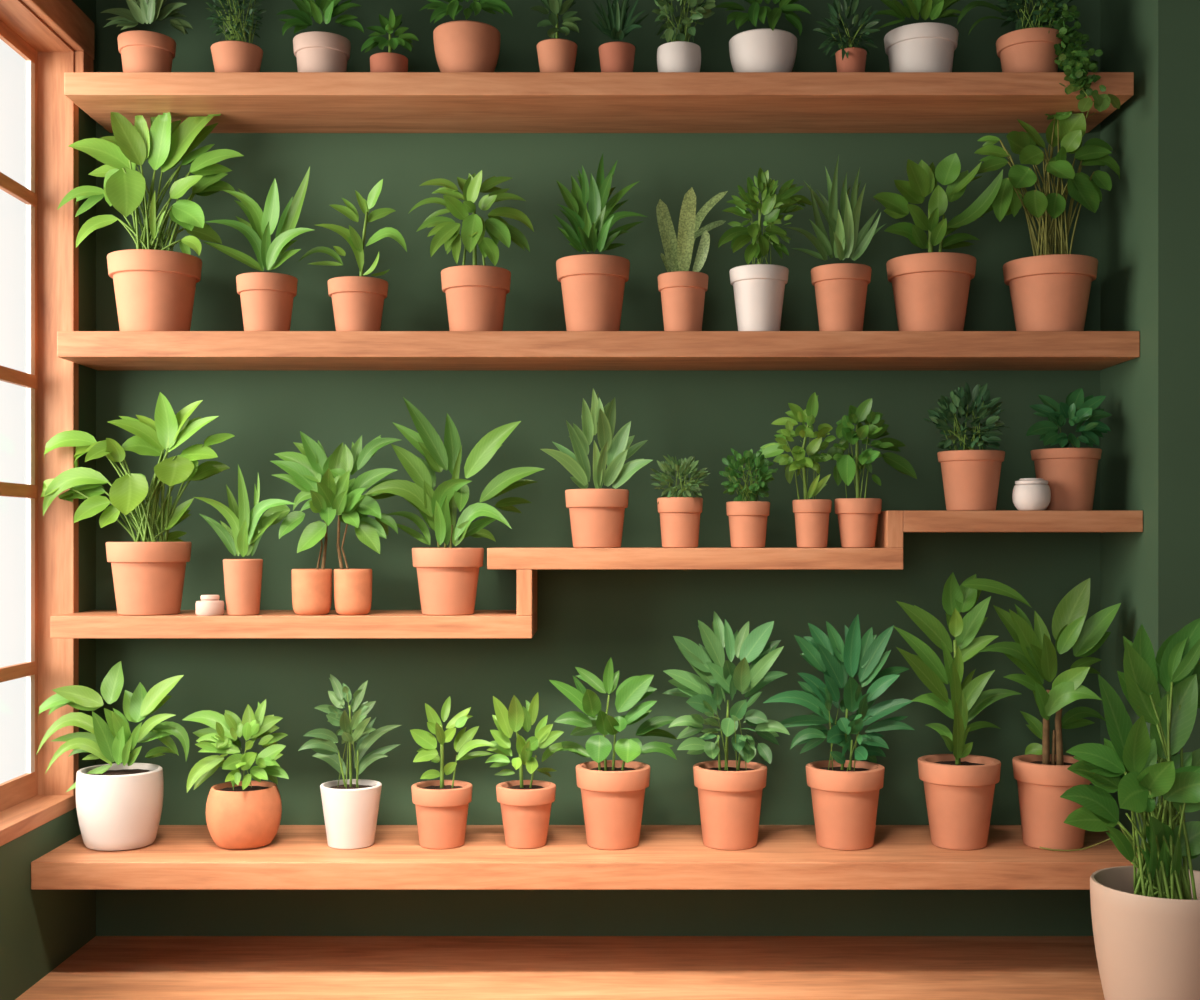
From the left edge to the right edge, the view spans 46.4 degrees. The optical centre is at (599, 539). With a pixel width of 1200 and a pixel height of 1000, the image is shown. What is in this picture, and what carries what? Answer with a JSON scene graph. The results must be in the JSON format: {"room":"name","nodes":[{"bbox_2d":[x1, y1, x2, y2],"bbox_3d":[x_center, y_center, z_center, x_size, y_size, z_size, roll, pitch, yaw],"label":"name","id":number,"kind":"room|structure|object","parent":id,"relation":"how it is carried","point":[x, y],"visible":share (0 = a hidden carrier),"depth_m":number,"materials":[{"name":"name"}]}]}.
{"room":"plant shop","nodes":[
{"label":"plant shop","id":0,"kind":"room"},
{"bbox_2d":[0,0,95,999],"bbox_3d":[-1.163,-0.255,1.406,0.087,2.370,3.411,0,0,0],"label":"wall","id":1,"kind":"structure","parent":0,"point":[40,929],"depth_m":2.92,"materials":[{"name":"green paint"}]},
{"bbox_2d":[0,0,93,845],"bbox_3d":[-1.153,-0.275,1.997,0.109,1.696,2.094,0,0,0],"label":"window","id":2,"kind":"structure","parent":1,"relation":"in","point":[54,38],"depth_m":2.98,"materials":[{"name":"brown wood"}]},
{"bbox_2d":[15,936,1104,999],"bbox_3d":[0.603,0.905,1.406,3.619,0.050,3.411,0,0,0],"label":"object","id":3,"kind":"structure","parent":0,"point":[105,967],"depth_m":2.89,"materials":[{"name":"brown wood"}]},
{"bbox_2d":[1060,618,1199,999],"bbox_3d":[0.949,0.508,2.421,0.304,0.744,0.248,0,0,14],"label":"planter","id":4,"kind":"object","parent":3,"relation":"on","point":[1145,914],"visible":1,"depth_m":2.40,"materials":[{"name":"beige ceramic"}]},
{"bbox_2d":[96,0,1099,935],"bbox_3d":[0.003,-0.255,3.161,2.419,2.370,0.100,0,0,0],"label":"wall","id":5,"kind":"structure","parent":0,"point":[586,618],"depth_m":3.11,"materials":[{"name":"green paint"}]},
{"bbox_2d":[31,825,1144,889],"bbox_3d":[-0.004,0.660,2.931,2.230,0.055,0.360,0,0,0],"label":"wall shelf","id":6,"kind":"object","parent":5,"relation":"attached to","point":[180,857],"visible":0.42,"depth_m":2.75,"materials":[{"name":"brown wood"}]},
{"bbox_2d":[36,661,188,850],"bbox_3d":[-1.010,0.442,2.905,0.319,0.380,0.173,0,0,0],"label":"potted plant","id":7,"kind":"object","parent":6,"relation":"on","point":[119,805],"visible":1,"depth_m":2.89,"materials":[{"name":"green plant"}]},
{"bbox_2d":[183,699,288,848],"bbox_3d":[-0.755,0.483,2.896,0.218,0.299,0.166,0,0,-12],"label":"potted plant","id":8,"kind":"object","parent":6,"relation":"on","point":[246,813],"visible":1,"depth_m":2.88,"materials":[{"name":"green plant"}]},
{"bbox_2d":[298,674,400,848],"bbox_3d":[-0.515,0.456,2.910,0.196,0.352,0.167,0,0,0],"label":"potted plant","id":9,"kind":"object","parent":6,"relation":"on","point":[350,806],"visible":1,"depth_m":2.88,"materials":[{"name":"green plant"}]},
{"bbox_2d":[410,696,494,848],"bbox_3d":[-0.313,0.480,2.912,0.172,0.305,0.154,0,0,-39],"label":"potted plant","id":10,"kind":"object","parent":6,"relation":"on","point":[441,805],"visible":1,"depth_m":2.88,"materials":[{"name":"green plant"}]},
{"bbox_2d":[485,692,563,848],"bbox_3d":[-0.150,0.474,2.913,0.183,0.316,0.163,0,0,0],"label":"potted plant","id":11,"kind":"object","parent":6,"relation":"on","point":[525,804],"visible":1,"depth_m":2.88,"materials":[{"name":"green plant"}]},
{"bbox_2d":[549,658,677,849],"bbox_3d":[0.024,0.438,2.910,0.288,0.388,0.166,0,0,0],"label":"potted plant","id":12,"kind":"object","parent":6,"relation":"on","point":[612,791],"visible":0.99,"depth_m":2.88,"materials":[{"name":"green plant"}]},
{"bbox_2d":[662,611,789,849],"bbox_3d":[0.264,0.391,2.898,0.266,0.482,0.194,0,0,0],"label":"potted plant","id":13,"kind":"object","parent":6,"relation":"on","point":[729,791],"visible":1,"depth_m":2.89,"materials":[{"name":"green plant"}]},
{"bbox_2d":[763,614,913,849],"bbox_3d":[0.494,0.393,2.901,0.321,0.478,0.184,0,0,0],"label":"potted plant","id":14,"kind":"object","parent":6,"relation":"on","point":[845,793],"visible":1,"depth_m":2.89,"materials":[{"name":"green plant"}]},
{"bbox_2d":[893,572,1031,849],"bbox_3d":[0.743,0.350,2.908,0.260,0.565,0.174,0,0,-36],"label":"potted plant","id":15,"kind":"object","parent":6,"relation":"on","point":[959,786],"visible":1,"depth_m":2.89,"materials":[{"name":"green plant"}]},
{"bbox_2d":[979,578,1120,850],"bbox_3d":[0.926,0.355,2.905,0.303,0.553,0.162,0,0,0],"label":"potted plant","id":16,"kind":"object","parent":6,"relation":"on","point":[1042,777],"visible":0.88,"depth_m":2.88,"materials":[{"name":"green plant"}]},
{"bbox_2d":[50,511,1142,637],"bbox_3d":[-0.007,0.071,2.987,2.236,0.262,0.248,0,0,0],"label":"shelf","id":17,"kind":"object","parent":5,"relation":"attached to","point":[887,552],"visible":0.87,"depth_m":2.86,"materials":[{"name":"brown wood"}]},
{"bbox_2d":[41,392,233,614],"bbox_3d":[-0.969,-0.076,2.936,0.402,0.462,0.180,0,0,0],"label":"potted plant","id":18,"kind":"object","parent":17,"relation":"on","point":[148,574],"visible":1,"depth_m":2.92,"materials":[{"name":"green plant"}]},
{"bbox_2d":[195,595,223,615],"bbox_3d":[-0.806,0.134,2.893,0.058,0.041,0.058,0,0,0],"label":"lidded jar","id":19,"kind":"object","parent":17,"relation":"on","point":[209,605],"visible":1,"depth_m":2.87,"materials":[{"name":"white ceramic"}]},
{"bbox_2d":[194,465,294,614],"bbox_3d":[-0.741,0.000,2.878,0.141,0.310,0.205,0,0,-44],"label":"potted plant","id":20,"kind":"object","parent":17,"relation":"on","point":[242,577],"visible":1,"depth_m":2.88,"materials":[{"name":"green plant"}]},
{"bbox_2d":[258,431,343,614],"bbox_3d":[-0.607,-0.037,2.928,0.159,0.385,0.158,0,0,25],"label":"potted plant","id":21,"kind":"object","parent":17,"relation":"on","point":[311,588],"visible":0.98,"depth_m":2.90,"materials":[{"name":"green plant"}]},
{"bbox_2d":[330,435,399,614],"bbox_3d":[-0.481,-0.034,2.909,0.175,0.377,0.139,0,0,39],"label":"potted plant","id":22,"kind":"object","parent":17,"relation":"on","point":[352,587],"visible":0.99,"depth_m":2.89,"materials":[{"name":"green plant"}]},
{"bbox_2d":[365,397,543,614],"bbox_3d":[-0.301,-0.073,2.929,0.373,0.455,0.159,0,0,0],"label":"potted plant","id":23,"kind":"object","parent":17,"relation":"on","point":[447,577],"visible":0.99,"depth_m":2.91,"materials":[{"name":"green plant"}]},
{"bbox_2d":[541,389,651,547],"bbox_3d":[-0.007,-0.154,2.929,0.232,0.339,0.164,0,0,0],"label":"potted snake plant","id":24,"kind":"object","parent":17,"relation":"on","point":[596,515],"visible":1,"depth_m":2.89,"materials":[{"name":"green plant"}]},
{"bbox_2d":[650,454,709,547],"bbox_3d":[0.166,-0.080,2.900,0.125,0.192,0.125,0,0,0],"label":"potted herb","id":25,"kind":"object","parent":17,"relation":"on","point":[679,516],"visible":1,"depth_m":2.88,"materials":[{"name":"ceramic"}]},
{"bbox_2d":[657,497,702,547],"bbox_3d":[0.166,-0.036,2.911,0.096,0.104,0.096,0,0,0],"label":"pot","id":26,"kind":"object","parent":25,"relation":"attached to","point":[679,516],"depth_m":2.88,"materials":[{"name":"ceramic"}]},
{"bbox_2d":[719,448,777,547],"bbox_3d":[0.308,-0.087,2.897,0.123,0.206,0.124,0,0,0],"label":"potted herb","id":27,"kind":"object","parent":17,"relation":"on","point":[747,518],"visible":1,"depth_m":2.88,"materials":[{"name":"plant"}]},
{"bbox_2d":[726,501,769,547],"bbox_3d":[0.307,-0.032,2.909,0.091,0.095,0.091,0,0,0],"label":"pot","id":28,"kind":"object","parent":27,"relation":"attached to","point":[747,519],"depth_m":2.87,"materials":[{"name":"ceramic"}]},
{"bbox_2d":[760,392,835,547],"bbox_3d":[0.408,-0.145,2.914,0.156,0.322,0.160,0,0,0],"label":"potted plant","id":29,"kind":"object","parent":17,"relation":"on","point":[811,515],"visible":0.99,"depth_m":2.89,"materials":[{"name":"plant"}]},
{"bbox_2d":[792,499,831,547],"bbox_3d":[0.440,-0.034,2.904,0.081,0.099,0.081,0,0,0],"label":"pot","id":30,"kind":"object","parent":29,"relation":"attached to","point":[811,515],"depth_m":2.87,"materials":[{"name":"ceramic"}]},
{"bbox_2d":[827,398,916,547],"bbox_3d":[0.567,-0.138,2.913,0.187,0.308,0.170,0,0,0],"label":"potted plant","id":31,"kind":"object","parent":17,"relation":"on","point":[858,516],"visible":1,"depth_m":2.88,"materials":[{"name":"plant"}]},
{"bbox_2d":[834,498,881,547],"bbox_3d":[0.536,-0.035,2.908,0.098,0.102,0.098,0,0,0],"label":"pot","id":32,"kind":"object","parent":31,"relation":"attached to","point":[857,517],"depth_m":2.87,"materials":[{"name":"ceramic"}]},
{"bbox_2d":[924,383,1008,510],"bbox_3d":[0.766,-0.196,2.908,0.177,0.270,0.169,0,0,0],"label":"potted plant","id":33,"kind":"object","parent":17,"relation":"on","point":[971,477],"visible":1,"depth_m":2.88,"materials":[{"name":"green plant"}]},
{"bbox_2d":[1012,478,1050,510],"bbox_3d":[0.891,-0.094,2.893,0.076,0.066,0.076,0,0,0],"label":"lidded jar","id":34,"kind":"object","parent":17,"relation":"on","point":[1028,494],"visible":1,"depth_m":2.86,"materials":[{"name":"white ceramic"}]},
{"bbox_2d":[1026,388,1110,510],"bbox_3d":[0.986,-0.193,2.960,0.158,0.265,0.171,0,0,37],"label":"potted plant","id":35,"kind":"object","parent":17,"relation":"on","point":[1070,474],"visible":0.99,"depth_m":2.91,"materials":[{"name":"green plant"}]},
{"bbox_2d":[57,331,1139,369],"bbox_3d":[-0.003,-0.403,2.996,2.228,0.054,0.230,0,0,0],"label":"wall shelf","id":36,"kind":"object","parent":5,"relation":"attached to","point":[97,350],"visible":1,"depth_m":2.88,"materials":[{"name":"brown wood"}]},
{"bbox_2d":[57,112,242,330],"bbox_3d":[-0.947,-0.692,2.960,0.380,0.524,0.192,0,0,0],"label":"potted plant","id":37,"kind":"object","parent":36,"relation":"on","point":[155,285],"visible":0.98,"depth_m":2.94,"materials":[{"name":"green plant"}]},
{"bbox_2d":[204,167,313,330],"bbox_3d":[-0.701,-0.607,2.937,0.264,0.353,0.126,0,0,16],"label":"potted plant","id":38,"kind":"object","parent":36,"relation":"on","point":[266,297],"visible":0.94,"depth_m":2.91,"materials":[{"name":"green plant"}]},
{"bbox_2d":[298,179,406,330],"bbox_3d":[-0.520,-0.586,2.937,0.250,0.311,0.126,0,0,6],"label":"potted plant","id":39,"kind":"object","parent":36,"relation":"on","point":[357,301],"visible":0.94,"depth_m":2.90,"materials":[{"name":"green plant"}]},
{"bbox_2d":[408,170,533,330],"bbox_3d":[-0.275,-0.608,2.953,0.250,0.355,0.170,0,0,18],"label":"potted plant","id":40,"kind":"object","parent":36,"relation":"on","point":[475,294],"visible":0.97,"depth_m":2.92,"materials":[{"name":"green plant"}]},
{"bbox_2d":[553,154,646,330],"bbox_3d":[0.001,-0.628,2.949,0.199,0.394,0.163,0,0,0],"label":"potted plant","id":41,"kind":"object","parent":36,"relation":"on","point":[592,285],"visible":0.97,"depth_m":2.91,"materials":[{"name":"green plant"}]},
{"bbox_2d":[656,187,727,330],"bbox_3d":[0.191,-0.586,2.924,0.143,0.310,0.119,0,0,10],"label":"potted snake plant","id":42,"kind":"object","parent":36,"relation":"on","point":[682,290],"visible":0.93,"depth_m":2.90,"materials":[{"name":"green plant"}]},
{"bbox_2d":[718,167,811,330],"bbox_3d":[0.347,-0.600,2.937,0.210,0.340,0.166,0,0,0],"label":"potted plant","id":43,"kind":"object","parent":36,"relation":"on","point":[758,288],"visible":0.99,"depth_m":2.90,"materials":[{"name":"green plant"}]},
{"bbox_2d":[785,156,884,330],"bbox_3d":[0.497,-0.621,2.934,0.188,0.381,0.168,0,0,29],"label":"potted plant","id":44,"kind":"object","parent":36,"relation":"on","point":[840,288],"visible":0.95,"depth_m":2.90,"materials":[{"name":"green plant"}]},
{"bbox_2d":[873,153,1002,330],"bbox_3d":[0.722,-0.624,2.956,0.290,0.386,0.186,0,0,0],"label":"potted plant","id":45,"kind":"object","parent":36,"relation":"on","point":[931,289],"visible":0.94,"depth_m":2.92,"materials":[{"name":"green plant"}]},
{"bbox_2d":[974,111,1119,330],"bbox_3d":[0.952,-0.692,2.957,0.310,0.524,0.192,0,0,0],"label":"potted plant","id":46,"kind":"object","parent":36,"relation":"on","point":[1049,291],"visible":0.95,"depth_m":2.94,"materials":[{"name":"green plant"}]},
{"bbox_2d":[64,72,1133,132],"bbox_3d":[-0.002,-0.927,2.977,2.173,0.047,0.268,0,0,0],"label":"wall shelf","id":47,"kind":"object","parent":5,"relation":"attached to","point":[246,102],"visible":0.96,"depth_m":2.88,"materials":[{"name":"brown wood"}]},
{"bbox_2d":[101,0,192,71],"bbox_3d":[-0.929,-1.065,2.920,0.178,0.228,0.147,0,0,16],"label":"potted plant","id":48,"kind":"object","parent":47,"relation":"on","point":[140,50],"visible":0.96,"depth_m":2.88,"materials":[{"name":"green plant"}]},
{"bbox_2d":[205,0,266,71],"bbox_3d":[-0.754,-1.066,2.895,0.126,0.232,0.134,0,0,0],"label":"potted fern","id":49,"kind":"object","parent":47,"relation":"on","point":[234,55],"visible":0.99,"depth_m":2.88,"materials":[{"name":"green plant"}]},
{"bbox_2d":[211,40,262,71],"bbox_3d":[-0.754,-0.985,2.906,0.106,0.068,0.106,0,0,0],"label":"pot","id":50,"kind":"object","parent":49,"relation":"attached to","point":[229,55],"depth_m":2.87,"materials":[{"name":"ceramic"}]},
{"bbox_2d":[277,0,363,71],"bbox_3d":[-0.576,-1.069,2.905,0.150,0.237,0.171,0,0,41],"label":"potted plant","id":51,"kind":"object","parent":47,"relation":"on","point":[314,51],"visible":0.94,"depth_m":2.88,"materials":[{"name":"green plant"}]},
{"bbox_2d":[361,9,418,71],"bbox_3d":[-0.433,-1.033,2.899,0.111,0.164,0.138,0,0,-32],"label":"potted plant","id":52,"kind":"object","parent":47,"relation":"on","point":[388,61],"visible":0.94,"depth_m":2.89,"materials":[{"name":"green plant"}]},
{"bbox_2d":[419,0,512,71],"bbox_3d":[-0.282,-1.070,2.921,0.206,0.239,0.142,0,0,33],"label":"potted plant","id":53,"kind":"object","parent":47,"relation":"on","point":[459,46],"visible":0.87,"depth_m":2.87,"materials":[{"name":"green plant"}]},
{"bbox_2d":[530,0,580,71],"bbox_3d":[-0.090,-1.059,2.904,0.107,0.217,0.169,0,0,0],"label":"potted plant","id":54,"kind":"object","parent":47,"relation":"on","point":[556,54],"visible":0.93,"depth_m":2.87,"materials":[{"name":"green plant"}]},
{"bbox_2d":[590,0,649,71],"bbox_3d":[0.043,-1.067,2.900,0.126,0.232,0.158,0,0,0],"label":"potted plant","id":55,"kind":"object","parent":47,"relation":"on","point":[616,56],"visible":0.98,"depth_m":2.87,"materials":[{"name":"green plant"}]},
{"bbox_2d":[652,0,715,71],"bbox_3d":[0.171,-1.066,2.893,0.136,0.231,0.147,0,0,0],"label":"potted herb","id":56,"kind":"object","parent":47,"relation":"on","point":[680,55],"visible":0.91,"depth_m":2.87,"materials":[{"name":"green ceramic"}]},
{"bbox_2d":[657,41,700,71],"bbox_3d":[0.164,-0.985,2.903,0.092,0.068,0.092,0,0,0],"label":"pot","id":57,"kind":"object","parent":56,"relation":"attached to","point":[677,56],"depth_m":2.86,"materials":[{"name":"white ceramic"}]},
{"bbox_2d":[713,0,810,71],"bbox_3d":[0.345,-1.072,2.927,0.171,0.243,0.168,0,0,39],"label":"potted plant","id":58,"kind":"object","parent":47,"relation":"on","point":[755,50],"visible":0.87,"depth_m":2.87,"materials":[{"name":"green plant"}]},
{"bbox_2d":[813,0,879,71],"bbox_3d":[0.505,-1.040,2.886,0.136,0.179,0.135,0,0,0],"label":"potted plant","id":59,"kind":"object","parent":47,"relation":"on","point":[851,59],"visible":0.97,"depth_m":2.87,"materials":[{"name":"green plant"}]},
{"bbox_2d":[875,0,960,71],"bbox_3d":[0.670,-1.075,2.928,0.185,0.249,0.156,0,0,28],"label":"potted plant","id":60,"kind":"object","parent":47,"relation":"on","point":[926,46],"visible":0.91,"depth_m":2.88,"materials":[{"name":"green plant"}]},
{"bbox_2d":[957,0,1120,117],"bbox_3d":[0.909,-1.026,2.899,0.315,0.355,0.179,0,0,19],"label":"trailing potted plant","id":61,"kind":"object","parent":47,"relation":"on","point":[1037,48],"visible":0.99,"depth_m":2.86,"materials":[{"name":"green plant"}]},
{"bbox_2d":[1100,0,1199,870],"bbox_3d":[1.762,-0.255,2.950,1.300,2.370,0.322,0,0,0],"label":"wall","id":62,"kind":"structure","parent":0,"point":[1150,215],"depth_m":2.82,"materials":[{"name":"green paint"}]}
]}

